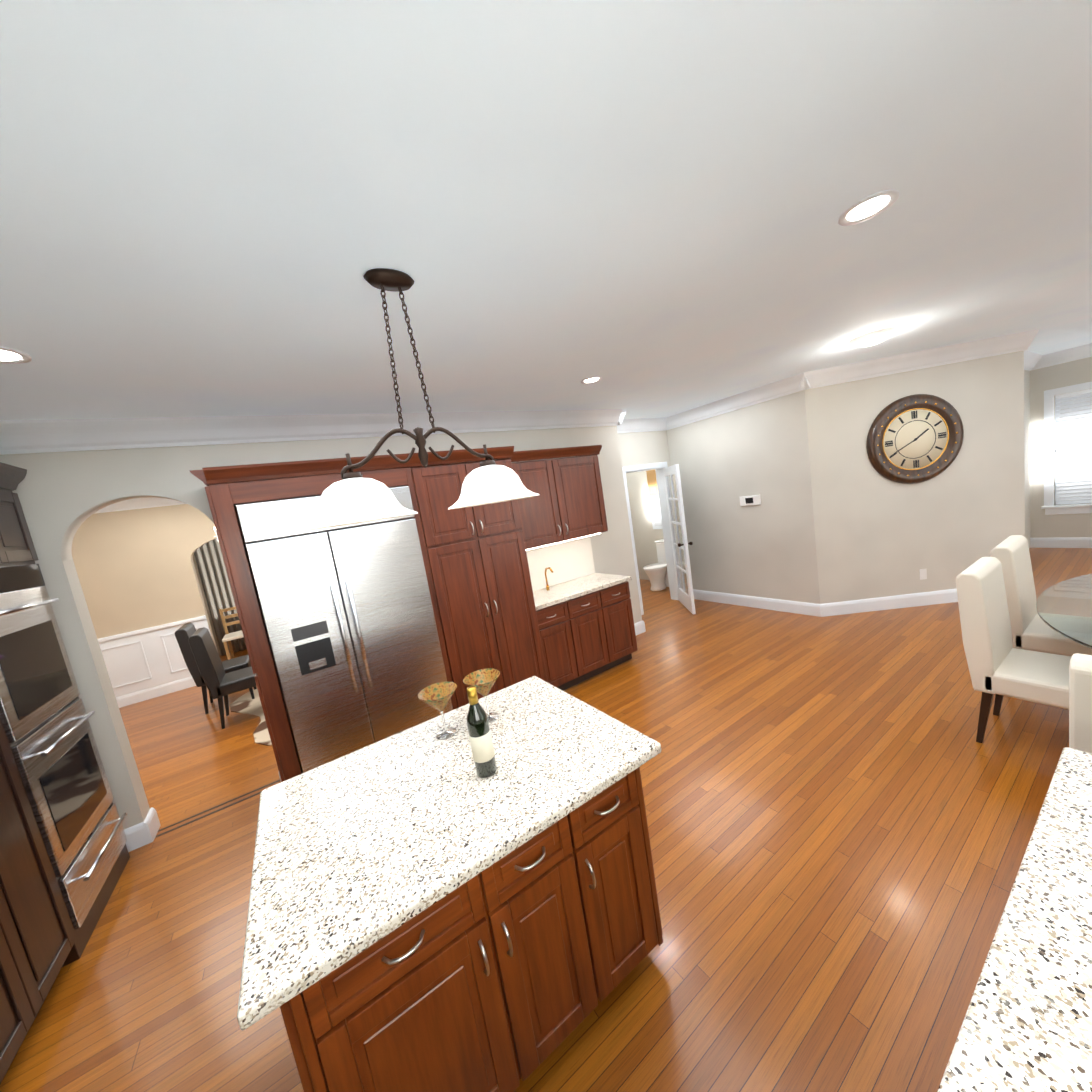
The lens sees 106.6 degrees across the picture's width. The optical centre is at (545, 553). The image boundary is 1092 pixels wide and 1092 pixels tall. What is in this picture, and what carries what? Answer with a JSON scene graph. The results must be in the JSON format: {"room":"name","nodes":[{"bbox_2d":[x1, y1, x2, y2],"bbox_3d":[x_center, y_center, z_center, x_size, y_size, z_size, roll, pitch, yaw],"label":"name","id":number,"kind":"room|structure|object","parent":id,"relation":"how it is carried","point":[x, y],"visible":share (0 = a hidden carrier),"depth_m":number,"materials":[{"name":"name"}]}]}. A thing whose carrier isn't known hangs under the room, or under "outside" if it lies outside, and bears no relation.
{"room":"kitchen","nodes":[
{"label":"kitchen","id":0,"kind":"room"},
{"bbox_2d":[72,504,217,651],"bbox_3d":[-4.654,0.222,6.183,4.740,3.100,0.180,-13,9,-31],"label":"wall","id":1,"kind":"structure","parent":0,"point":[135,569],"depth_m":5.52,"materials":[{"name":"beige paint"}]},
{"bbox_2d":[98,615,210,696],"bbox_3d":[-5.663,1.484,5.472,1.880,0.820,0.035,-13,9,-31],"label":"wainscoting","id":2,"kind":"structure","parent":1,"relation":"attached to","point":[141,659],"depth_m":5.58,"materials":[{"name":"white paint"}]},
{"bbox_2d":[116,676,195,707],"bbox_3d":[-5.580,1.956,5.548,1.850,0.150,0.020,-13,9,-31],"label":"baseboard","id":3,"kind":"structure","parent":1,"relation":"attached to","point":[142,695],"depth_m":5.64,"materials":[{"name":"white paint"}]},
{"bbox_2d":[193,554,220,655],"bbox_3d":[-5.541,0.357,7.643,4.800,2.740,0.150,-13,9,-31],"label":"wall","id":4,"kind":"structure","parent":0,"point":[206,605],"depth_m":7.25,"materials":[{"name":"beige paint"}]},
{"bbox_2d":[194,538,246,655],"bbox_3d":[-5.775,0.660,7.248,0.480,2.280,0.094,-13,9,-31],"label":"curtain","id":5,"kind":"object","parent":4,"relation":"hanging from","point":[210,563],"visible":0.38,"depth_m":7.17,"materials":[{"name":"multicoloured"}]},
{"bbox_2d":[0,426,641,828],"bbox_3d":[-1.296,0.203,3.642,5.520,2.740,0.150,-13,9,-31],"label":"wall","id":6,"kind":"structure","parent":0,"point":[62,496],"depth_m":2.67,"materials":[{"name":"beige paint"}]},
{"bbox_2d":[514,453,607,548],"bbox_3d":[0.013,-0.522,4.131,1.191,0.811,0.384,-13,9,-31],"label":"upper cabinet","id":7,"kind":"object","parent":6,"relation":"attached to","point":[569,505],"depth_m":4.00,"materials":[{"name":"brown wood"}]},
{"bbox_2d":[0,548,1091,1091],"bbox_3d":[1.141,1.188,4.244,13.600,0.100,13.600,-13,9,-31],"label":"floor","id":8,"kind":"structure","parent":0,"point":[842,812],"depth_m":1.96,"materials":[{"name":"brown wood"}]},
{"bbox_2d":[0,862,47,1083],"bbox_3d":[-2.375,0.833,1.201,0.580,2.460,0.463,-13,9,-31],"label":"tall cabinet","id":9,"kind":"object","parent":8,"relation":"on","point":[23,990],"depth_m":1.60,"materials":[{"name":"brown wood"}]},
{"bbox_2d":[0,742,79,992],"bbox_3d":[-2.555,0.825,1.483,0.580,2.460,0.459,-13,9,-31],"label":"tall cabinet","id":10,"kind":"object","parent":8,"relation":"on","point":[23,861],"depth_m":1.78,"materials":[{"name":"brown wood"}]},
{"bbox_2d":[0,462,129,957],"bbox_3d":[-2.862,0.805,1.968,0.585,2.470,0.828,-13,9,-31],"label":"double wall oven","id":11,"kind":"object","parent":8,"relation":"on","point":[64,856],"depth_m":2.13,"materials":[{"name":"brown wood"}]},
{"bbox_2d":[124,813,156,851],"bbox_3d":[-2.932,1.925,2.549,0.680,0.150,0.020,-13,9,-31],"label":"baseboard","id":12,"kind":"structure","parent":8,"relation":"on","point":[142,833],"depth_m":2.70,"materials":[{"name":"white paint"}]},
{"bbox_2d":[146,807,159,832],"bbox_3d":[-3.529,2.043,2.373,1.900,0.150,0.020,-13,9,-31],"label":"baseboard","id":13,"kind":"structure","parent":8,"relation":"on","point":[154,814],"depth_m":2.84,"materials":[{"name":"white paint"}]},
{"bbox_2d":[155,780,280,837],"bbox_3d":[-2.371,1.855,2.991,0.738,0.002,0.087,-13,9,-31],"label":"strip","id":14,"kind":"object","parent":8,"relation":"on","point":[213,811],"visible":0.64,"depth_m":2.96,"materials":[{"name":"brown wood"}]},
{"bbox_2d":[219,606,243,659],"bbox_3d":[-5.003,1.325,6.679,0.460,0.920,0.460,-13,9,-31],"label":"chair","id":15,"kind":"object","parent":8,"relation":"on","point":[228,637],"visible":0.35,"depth_m":6.70,"materials":[{"name":"brown wood"}]},
{"bbox_2d":[230,687,271,745],"bbox_3d":[-2.727,1.649,4.993,1.963,0.008,2.426,-13,9,-31],"label":"cowhide rug","id":16,"kind":"object","parent":8,"relation":"on","point":[245,703],"visible":0.25,"depth_m":4.66,"materials":[{"name":"beige fur"}]},
{"bbox_2d":[175,623,256,713],"bbox_3d":[-3.977,1.316,4.961,0.569,1.040,0.460,-13,9,-31],"label":"chair","id":17,"kind":"object","parent":16,"relation":"on","point":[184,632],"visible":0.5,"depth_m":4.70,"materials":[{"name":"black leather"}]},
{"bbox_2d":[188,627,255,728],"bbox_3d":[-3.410,1.287,4.491,0.569,1.040,0.460,-13,9,-31],"label":"chair","id":18,"kind":"object","parent":16,"relation":"on","point":[220,683],"visible":0.75,"depth_m":4.27,"materials":[{"name":"black leather"}]},
{"bbox_2d":[236,486,452,772],"bbox_3d":[-1.389,0.628,3.003,1.000,2.073,0.788,-13,9,-31],"label":"refrigerator","id":19,"kind":"object","parent":8,"relation":"on","point":[349,616],"visible":0.85,"depth_m":2.65,"materials":[{"name":"grey metal"}]},
{"bbox_2d":[237,676,662,1091],"bbox_3d":[-0.266,1.238,1.559,1.240,0.920,0.880,-13,9,-31],"label":"kitchen island","id":20,"kind":"object","parent":8,"relation":"on","point":[428,911],"visible":1,"depth_m":1.21,"materials":[{"name":"white stone"}]},
{"bbox_2d":[418,682,456,739],"bbox_3d":[-0.442,0.673,1.727,0.164,0.198,0.164,-13,9,-31],"label":"martini glass","id":21,"kind":"object","parent":20,"relation":"on","point":[437,696],"visible":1,"depth_m":1.73,"materials":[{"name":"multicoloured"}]},
{"bbox_2d":[463,668,499,722],"bbox_3d":[-0.268,0.636,1.801,0.164,0.198,0.164,-13,9,-31],"label":"martini glass","id":22,"kind":"object","parent":20,"relation":"on","point":[483,681],"visible":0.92,"depth_m":1.81,"materials":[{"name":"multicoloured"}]},
{"bbox_2d":[467,686,496,777],"bbox_3d":[-0.234,0.619,1.425,0.076,0.317,0.076,-13,9,-31],"label":"wine bottle","id":23,"kind":"object","parent":20,"relation":"on","point":[481,743],"visible":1,"depth_m":1.40,"materials":[{"name":"green glass"}]},
{"bbox_2d":[382,457,549,709],"bbox_3d":[-0.655,0.376,3.554,0.876,2.224,0.683,-13,9,-31],"label":"tall cabinet","id":24,"kind":"object","parent":8,"relation":"on","point":[520,590],"depth_m":3.21,"materials":[{"name":"brown wood"}]},
{"bbox_2d":[538,601,585,690],"bbox_3d":[-0.025,0.899,4.041,0.470,0.879,0.564,-13,9,-31],"label":"base cabinet","id":25,"kind":"object","parent":8,"relation":"on","point":[559,622],"depth_m":3.83,"materials":[{"name":"brown wood"}]},
{"bbox_2d":[574,589,617,679],"bbox_3d":[0.283,0.825,4.234,0.535,0.879,0.564,-13,9,-31],"label":"base cabinet","id":26,"kind":"object","parent":8,"relation":"on","point":[594,625],"depth_m":4.05,"materials":[{"name":"brown wood"}]},
{"bbox_2d":[538,573,631,608],"bbox_3d":[0.228,0.372,4.178,1.241,0.040,0.578,-13,9,-31],"label":"countertop","id":27,"kind":"structure","parent":26,"relation":"on","point":[565,590],"depth_m":4.12,"materials":[{"name":"white stone"}]},
{"bbox_2d":[606,581,637,664],"bbox_3d":[0.590,0.752,4.428,0.470,0.879,0.564,-13,9,-31],"label":"base cabinet","id":28,"kind":"object","parent":8,"relation":"on","point":[621,614],"depth_m":4.23,"materials":[{"name":"brown wood"}]},
{"bbox_2d":[634,620,645,635],"bbox_3d":[0.998,0.982,5.025,0.620,0.150,0.020,-13,9,-31],"label":"baseboard","id":29,"kind":"structure","parent":8,"relation":"on","point":[639,626],"depth_m":5.13,"materials":[{"name":"white paint"}]},
{"bbox_2d":[643,539,668,590],"bbox_3d":[2.005,0.209,7.162,0.710,0.810,0.400,-13,9,-31],"label":"toilet","id":30,"kind":"object","parent":8,"relation":"on","point":[657,574],"visible":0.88,"depth_m":7.05,"materials":[{"name":"white ceramic"}]},
{"bbox_2d":[956,557,1070,742],"bbox_3d":[2.812,0.586,2.320,0.480,1.050,0.569,-13,9,-31],"label":"dining chair","id":31,"kind":"object","parent":8,"relation":"on","point":[1000,666],"visible":1,"depth_m":2.35,"materials":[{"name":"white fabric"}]},
{"bbox_2d":[937,747,1091,1091],"bbox_3d":[0.461,1.304,0.162,3.020,0.920,0.690,-13,9,-31],"label":"countertop","id":32,"kind":"structure","parent":8,"relation":"on","point":[1026,1025],"depth_m":0.69,"materials":[{"name":"white stone"}]},
{"bbox_2d":[990,535,1091,656],"bbox_3d":[3.459,0.430,2.728,0.480,1.050,0.569,-13,9,-31],"label":"dining chair","id":33,"kind":"object","parent":8,"relation":"on","point":[1031,630],"visible":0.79,"depth_m":2.74,"materials":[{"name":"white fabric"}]},
{"bbox_2d":[1036,574,1091,648],"bbox_3d":[3.500,0.651,2.114,2.000,0.760,1.200,-13,9,-31],"label":"glass dining table","id":34,"kind":"object","parent":8,"relation":"on","point":[1064,608],"visible":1,"depth_m":2.34,"materials":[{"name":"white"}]},
{"bbox_2d":[1069,653,1091,753],"bbox_3d":[2.168,0.813,1.353,0.569,1.050,0.480,-13,9,-31],"label":"dining chair","id":35,"kind":"object","parent":8,"relation":"on","point":[1080,702],"visible":0.33,"depth_m":1.34,"materials":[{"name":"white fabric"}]},
{"bbox_2d":[0,0,1091,419],"bbox_3d":[1.779,-1.593,2.555,13.000,0.100,10.000,-13,9,-31],"label":"ceiling","id":36,"kind":"structure","parent":0,"point":[224,206],"depth_m":1.24,"materials":[{"name":"white paint"}]},
{"bbox_2d":[0,347,31,363],"bbox_3d":[-2.188,-0.789,1.617,0.185,0.006,0.185,-6,8,19],"label":"recessed light","id":37,"kind":"object","parent":36,"relation":"in","point":[7,355],"depth_m":1.65,"materials":[{"name":"white paint"}]},
{"bbox_2d":[300,268,538,530],"bbox_3d":[-0.517,-0.601,1.572,0.940,0.882,0.400,-13,9,-31],"label":"pendant light","id":38,"kind":"object","parent":36,"relation":"hanging from","point":[351,497],"visible":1,"depth_m":1.52,"materials":[{"name":"white glass"}]},
{"bbox_2d":[581,376,601,383],"bbox_3d":[0.373,-1.416,3.325,0.175,0.006,0.175,-6,8,19],"label":"recessed light","id":39,"kind":"object","parent":36,"relation":"in","point":[594,379],"depth_m":3.31,"materials":[{"name":"white paint"}]},
{"bbox_2d":[838,190,899,225],"bbox_3d":[1.238,-1.325,1.565,0.185,0.006,0.185,-4,9,34],"label":"recessed light","id":40,"kind":"object","parent":36,"relation":"in","point":[868,207],"depth_m":1.56,"materials":[{"name":"white paint"}]},
{"bbox_2d":[849,327,896,346],"bbox_3d":[2.674,-1.749,3.334,0.310,0.070,0.310,-13,9,-31],"label":"dome light","id":41,"kind":"object","parent":36,"relation":"attached to","point":[872,338],"visible":1,"depth_m":3.26,"materials":[{"name":"white"}]},
{"bbox_2d":[618,430,670,467],"bbox_3d":[1.719,-0.571,5.931,2.480,2.740,0.510,-13,9,-31],"label":"wall jog","id":42,"kind":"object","parent":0,"point":[641,448],"visible":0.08,"depth_m":5.83,"materials":[{"name":"beige paint"}]},
{"bbox_2d":[626,471,663,579],"bbox_3d":[2.129,-0.828,7.413,0.150,2.740,1.560,-13,9,-31],"label":"wall","id":43,"kind":"structure","parent":0,"point":[646,535],"depth_m":7.78,"materials":[{"name":"beige paint"}]},
{"bbox_2d":[646,470,661,528],"bbox_3d":[2.091,-0.989,7.206,0.060,1.120,0.720,-13,9,-31],"label":"window","id":44,"kind":"structure","parent":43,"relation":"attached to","point":[654,499],"depth_m":7.39,"materials":[{"name":"white glass"}]},
{"bbox_2d":[667,390,819,603],"bbox_3d":[2.563,-0.643,5.453,0.150,2.740,1.920,-13,9,-31],"label":"wall","id":45,"kind":"structure","parent":0,"point":[766,548],"depth_m":5.20,"materials":[{"name":"beige paint"}]},
{"bbox_2d":[622,462,678,614],"bbox_3d":[1.538,-0.241,6.028,0.940,2.125,0.168,-13,9,-31],"label":"door frame","id":46,"kind":"structure","parent":45,"relation":"attached to","point":[658,467],"depth_m":6.15,"materials":[{"name":"white paint"}]},
{"bbox_2d":[663,464,695,613],"bbox_3d":[1.867,-0.215,5.744,0.522,2.020,0.640,-13,9,-31],"label":"door leaf","id":47,"kind":"structure","parent":45,"relation":"in","point":[680,543],"depth_m":5.67,"materials":[{"name":"white paint"}]},
{"bbox_2d":[740,495,760,505],"bbox_3d":[2.609,-0.679,5.203,0.020,0.120,0.270,-13,9,-31],"label":"thermostat","id":48,"kind":"object","parent":45,"relation":"attached to","point":[750,500],"visible":0.98,"depth_m":5.19,"materials":[{"name":"white plastic"}]},
{"bbox_2d":[693,589,823,616],"bbox_3d":[2.692,0.644,5.566,0.030,0.150,1.930,-13,9,-31],"label":"baseboard","id":49,"kind":"structure","parent":45,"relation":"attached to","point":[805,608],"depth_m":5.32,"materials":[{"name":"white paint"}]},
{"bbox_2d":[805,351,1024,603],"bbox_3d":[4.061,-0.762,4.539,2.110,2.740,0.150,-8,7,8],"label":"wall","id":50,"kind":"structure","parent":0,"point":[877,534],"depth_m":4.47,"materials":[{"name":"beige paint"}]},
{"bbox_2d":[0,329,1091,513],"bbox_3d":[1.321,-1.623,3.271,12.400,0.440,11.100,-13,9,-31],"label":"crown molding","id":51,"kind":"structure","parent":50,"relation":"attached to","point":[39,436],"depth_m":3.65,"materials":[{"name":"white paint"}]},
{"bbox_2d":[824,588,957,616],"bbox_3d":[4.304,0.507,4.650,1.741,0.150,1.371,-13,9,-31],"label":"baseboard","id":52,"kind":"structure","parent":50,"relation":"attached to","point":[950,595],"depth_m":4.65,"materials":[{"name":"white paint"}]},
{"bbox_2d":[866,394,963,483],"bbox_3d":[3.973,-1.227,4.374,0.940,0.940,0.055,-8,7,8],"label":"wall clock","id":53,"kind":"object","parent":50,"relation":"attached to","point":[914,438],"visible":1,"depth_m":4.37,"materials":[{"name":"brown wood"}]},
{"bbox_2d":[920,569,926,579],"bbox_3d":[4.250,0.233,4.585,0.070,0.120,0.005,-8,7,7],"label":"outlet","id":54,"kind":"object","parent":50,"relation":"attached to","point":[923,573],"visible":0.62,"depth_m":4.57,"materials":[{"name":"white plastic"}]},
{"bbox_2d":[1024,370,1030,547],"bbox_3d":[6.020,-1.181,5.380,2.580,2.740,0.150,-13,9,-31],"label":"wall","id":55,"kind":"structure","parent":0,"point":[1027,446],"depth_m":5.88,"materials":[{"name":"beige paint"}]},
{"bbox_2d":[1030,357,1091,537],"bbox_3d":[8.425,-1.396,4.095,0.150,2.740,4.850,-13,9,-31],"label":"wall","id":56,"kind":"structure","parent":0,"point":[1042,380],"depth_m":5.85,"materials":[{"name":"beige paint"}]},
{"bbox_2d":[1030,537,1091,547],"bbox_3d":[8.582,-0.109,4.173,0.020,0.150,4.690,-13,9,-31],"label":"baseboard","id":57,"kind":"structure","parent":56,"relation":"attached to","point":[1056,542],"depth_m":5.89,"materials":[{"name":"white paint"}]},
{"bbox_2d":[1041,381,1091,514],"bbox_3d":[7.518,-1.432,5.444,0.170,1.770,1.120,-13,9,-31],"label":"living room window","id":58,"kind":"structure","parent":56,"relation":"in","point":[1073,447],"depth_m":5.72,"materials":[{"name":"white glass"}]}
]}

